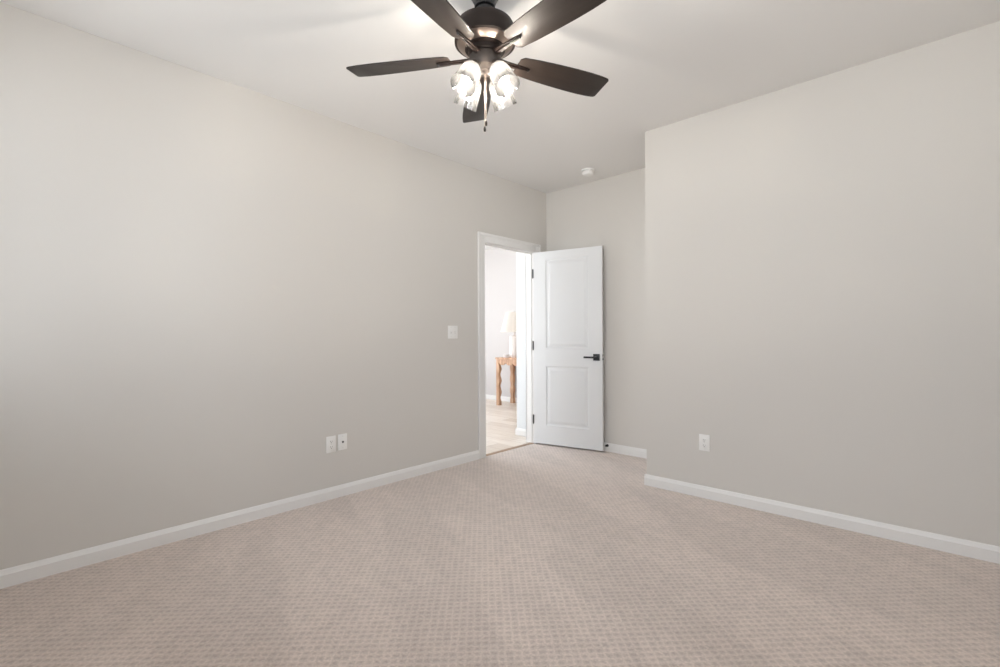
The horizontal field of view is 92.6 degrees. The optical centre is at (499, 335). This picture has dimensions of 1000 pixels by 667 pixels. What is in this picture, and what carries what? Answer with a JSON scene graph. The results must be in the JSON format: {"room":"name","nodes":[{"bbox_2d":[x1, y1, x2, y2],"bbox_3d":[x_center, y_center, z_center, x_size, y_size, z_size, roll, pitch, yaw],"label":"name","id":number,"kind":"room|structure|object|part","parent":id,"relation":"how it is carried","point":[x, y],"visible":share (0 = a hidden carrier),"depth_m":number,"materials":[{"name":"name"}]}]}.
{"room":"empty bedroom","nodes":[
{"label":"empty bedroom","id":0,"kind":"room"},
{"bbox_2d":[0,2,546,569],"bbox_3d":[-1.179,-0.198,3.572,0.120,2.743,4.865,0,0,43],"label":"wall","id":1,"kind":"structure","parent":0,"point":[207,281],"depth_m":2.84,"materials":[{"name":"grey paint"}]},
{"bbox_2d":[0,450,478,588],"bbox_3d":[-1.441,1.133,3.184,0.014,0.084,3.664,0,0,43],"label":"baseboard","id":2,"kind":"structure","parent":1,"relation":"attached to","point":[23,573],"depth_m":2.81,"materials":[{"name":"white wood"}]},
{"bbox_2d":[326,435,335,452],"bbox_3d":[-1.213,0.782,3.435,0.008,0.117,0.072,0,0,43],"label":"wall outlet","id":3,"kind":"object","parent":1,"relation":"attached to","point":[331,440],"visible":1,"depth_m":3.43,"materials":[{"name":"white plastic"}]},
{"bbox_2d":[338,433,346,449],"bbox_3d":[-1.149,0.778,3.499,0.015,0.115,0.070,0,0,43],"label":"cable jack","id":4,"kind":"object","parent":1,"relation":"attached to","point":[342,438],"visible":1,"depth_m":3.50,"materials":[{"name":"white plastic"}]},
{"bbox_2d":[448,326,457,338],"bbox_3d":[-0.421,-0.031,4.288,0.018,0.116,0.114,0,0,40],"label":"light switch","id":5,"kind":"object","parent":1,"relation":"attached to","point":[452,330],"visible":1,"depth_m":4.29,"materials":[{"name":"white plastic"}]},
{"bbox_2d":[477,231,540,458],"bbox_3d":[0.071,0.090,4.914,0.158,2.153,0.954,0,0,43],"label":"door frame","id":6,"kind":"structure","parent":1,"relation":"attached to","point":[482,237],"depth_m":4.79,"materials":[{"name":"white wood"}]},
{"bbox_2d":[532,246,603,450],"bbox_3d":[0.684,0.128,4.931,0.786,2.038,0.091,0,0,31],"label":"door","id":7,"kind":"structure","parent":1,"relation":"in","point":[567,283],"depth_m":4.93,"materials":[{"name":"white wood"}]},
{"bbox_3d":[0.962,0.217,4.770,0.066,0.066,0.009,0,0,31],"label":"handle","id":8,"kind":"part","parent":7,"relation":"part of","materials":[{"name":"black metal"}]},
{"bbox_2d":[0,399,999,666],"bbox_3d":[-0.859,1.222,4.752,8.900,0.100,7.020,0,0,43],"label":"floor","id":9,"kind":"structure","parent":0,"point":[539,554],"depth_m":2.20,"materials":[{"name":"beige carpet"}]},
{"bbox_2d":[495,357,516,404],"bbox_3d":[0.506,0.766,7.796,1.209,0.804,0.424,0,0,43],"label":"console table","id":10,"kind":"object","parent":9,"relation":"on","point":[511,361],"visible":0.38,"depth_m":8.04,"materials":[{"name":"brown wood"}]},
{"bbox_3d":[-0.016,0.784,8.055,0.068,0.774,0.068,0,0,43],"label":"leg","id":11,"kind":"part","parent":10,"relation":"part of","materials":[{"name":"brown wood"}]},
{"bbox_2d":[500,310,516,356],"bbox_3d":[0.238,-0.032,8.014,0.468,0.793,0.468,0,0,43],"label":"table lamp","id":12,"kind":"object","parent":10,"relation":"on","point":[509,323],"visible":0.77,"depth_m":7.90,"materials":[{"name":"white fabric"}]},
{"bbox_3d":[0.237,-0.226,8.014,0.468,0.333,0.468,0,0,43],"label":"lamp shade","id":13,"kind":"part","parent":12,"relation":"part of","materials":[{"name":"white fabric"}]},
{"bbox_3d":[0.219,0.783,8.307,0.068,0.774,0.068,0,0,43],"label":"leg","id":14,"kind":"part","parent":10,"relation":"part of","materials":[{"name":"brown wood"}]},
{"bbox_2d":[486,443,533,455],"bbox_3d":[0.088,1.167,4.904,0.060,0.008,0.768,0,0,43],"label":"threshold","id":15,"kind":"object","parent":9,"relation":"on","point":[503,450],"visible":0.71,"depth_m":4.88,"materials":[{"name":"brown wood"}]},
{"bbox_2d":[0,0,999,192],"bbox_3d":[0.251,-1.628,2.316,3.936,0.100,4.985,0,0,43],"label":"ceiling","id":16,"kind":"structure","parent":0,"point":[664,62],"depth_m":2.67,"materials":[{"name":"white paint"}]},
{"bbox_2d":[346,0,608,131],"bbox_3d":[-0.047,-1.254,2.153,1.242,0.643,1.281,0,0,43],"label":"ceiling fan","id":17,"kind":"object","parent":16,"relation":"hanging from","point":[484,34],"visible":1,"depth_m":2.12,"materials":[{"name":"black metal"}]},
{"bbox_3d":[-0.472,-1.270,2.259,0.491,0.006,0.149,0,12,11],"label":"blade","id":18,"kind":"part","parent":17,"relation":"part of","materials":[{"name":"brown wood"}]},
{"bbox_3d":[-0.264,-1.272,1.824,0.149,0.006,0.491,13,6,28],"label":"blade","id":19,"kind":"part","parent":17,"relation":"part of","materials":[{"name":"brown wood"}]},
{"bbox_2d":[450,59,480,97],"bbox_3d":[-0.146,-1.149,2.102,0.116,0.182,0.148,0,0,43],"label":"shade","id":20,"kind":"object","parent":17,"relation":"attached to","point":[471,68],"depth_m":2.09,"materials":[{"name":"white glass"}]},
{"bbox_2d":[453,77,481,111],"bbox_3d":[-0.150,-1.149,2.264,0.148,0.182,0.116,0,0,43],"label":"shade","id":21,"kind":"object","parent":17,"relation":"attached to","point":[462,86],"depth_m":2.24,"materials":[{"name":"white glass"}]},
{"bbox_3d":[-0.122,-1.272,2.592,0.149,0.006,0.491,-12,2,-7],"label":"blade","id":22,"kind":"part","parent":17,"relation":"part of","materials":[{"name":"brown wood"}]},
{"bbox_3d":[-0.070,-1.073,2.185,0.003,0.242,0.003,0,0,20],"label":"pull chain","id":23,"kind":"part","parent":17,"relation":"part of","materials":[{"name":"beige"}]},
{"bbox_3d":[-0.068,-1.318,2.185,0.258,0.023,0.258,0,0,43],"label":"plate","id":24,"kind":"part","parent":17,"relation":"part of","materials":[{"name":"brown metal"}]},
{"bbox_2d":[489,79,516,111],"bbox_3d":[0.011,-1.150,2.268,0.116,0.182,0.148,0,0,43],"label":"shade","id":25,"kind":"object","parent":17,"relation":"attached to","point":[508,88],"depth_m":2.25,"materials":[{"name":"white glass"}]},
{"bbox_2d":[489,59,519,97],"bbox_3d":[0.015,-1.150,2.106,0.148,0.182,0.116,0,0,43],"label":"shade","id":26,"kind":"object","parent":17,"relation":"attached to","point":[498,69],"depth_m":2.10,"materials":[{"name":"white glass"}]},
{"bbox_3d":[0.215,-1.274,1.887,0.149,0.006,0.491,16,-11,-42],"label":"blade","id":27,"kind":"part","parent":17,"relation":"part of","materials":[{"name":"brown wood"}]},
{"bbox_3d":[0.302,-1.275,2.362,0.491,0.006,0.149,0,-12,-25],"label":"blade","id":28,"kind":"part","parent":17,"relation":"part of","materials":[{"name":"brown wood"}]},
{"bbox_2d":[581,168,594,176],"bbox_3d":[0.840,-1.554,4.568,0.126,0.054,0.126,0,0,43],"label":"smoke detector","id":29,"kind":"object","parent":16,"relation":"attached to","point":[586,172],"visible":1,"depth_m":4.53,"materials":[{"name":"white plastic"}]},
{"bbox_2d":[485,248,516,397],"bbox_3d":[0.010,-0.205,8.649,4.635,2.743,0.120,0,0,43],"label":"wall","id":30,"kind":"structure","parent":0,"point":[500,264],"depth_m":8.60,"materials":[{"name":"grey paint"}]},
{"bbox_2d":[486,394,516,402],"bbox_3d":[-0.072,1.125,8.640,4.515,0.084,0.014,0,0,43],"label":"baseboard","id":31,"kind":"structure","parent":30,"relation":"attached to","point":[491,397],"depth_m":8.54,"materials":[{"name":"white wood"}]},
{"bbox_2d":[516,168,646,448],"bbox_3d":[1.004,-0.210,4.945,2.104,2.743,0.120,0,0,43],"label":"wall","id":32,"kind":"structure","parent":0,"point":[609,213],"depth_m":4.73,"materials":[{"name":"grey paint"}]},
{"bbox_2d":[515,428,525,436],"bbox_3d":[0.303,1.123,5.512,0.324,0.084,0.014,0,0,43],"label":"baseboard","id":33,"kind":"structure","parent":32,"relation":"attached to","point":[518,431],"depth_m":5.56,"materials":[{"name":"white wood"}]},
{"bbox_2d":[604,442,646,458],"bbox_3d":[1.086,1.119,4.784,1.535,0.084,0.014,0,0,43],"label":"baseboard","id":34,"kind":"structure","parent":32,"relation":"attached to","point":[614,448],"depth_m":4.64,"materials":[{"name":"white wood"}]},
{"bbox_2d":[645,21,999,546],"bbox_3d":[2.224,-0.217,3.215,2.281,2.743,0.751,0,0,43],"label":"wall","id":35,"kind":"structure","parent":0,"point":[823,253],"depth_m":2.87,"materials":[{"name":"grey paint"}]},
{"bbox_2d":[699,434,709,451],"bbox_3d":[1.459,0.765,3.413,0.073,0.116,0.008,0,0,43],"label":"wall outlet","id":36,"kind":"object","parent":35,"relation":"attached to","point":[704,440],"visible":1,"depth_m":3.41,"materials":[{"name":"white plastic"}]},
{"bbox_2d":[644,474,999,563],"bbox_3d":[1.922,1.115,2.980,2.175,0.084,0.014,0,0,43],"label":"baseboard","id":37,"kind":"structure","parent":35,"relation":"attached to","point":[972,549],"depth_m":2.86,"materials":[{"name":"white wood"}]}
]}

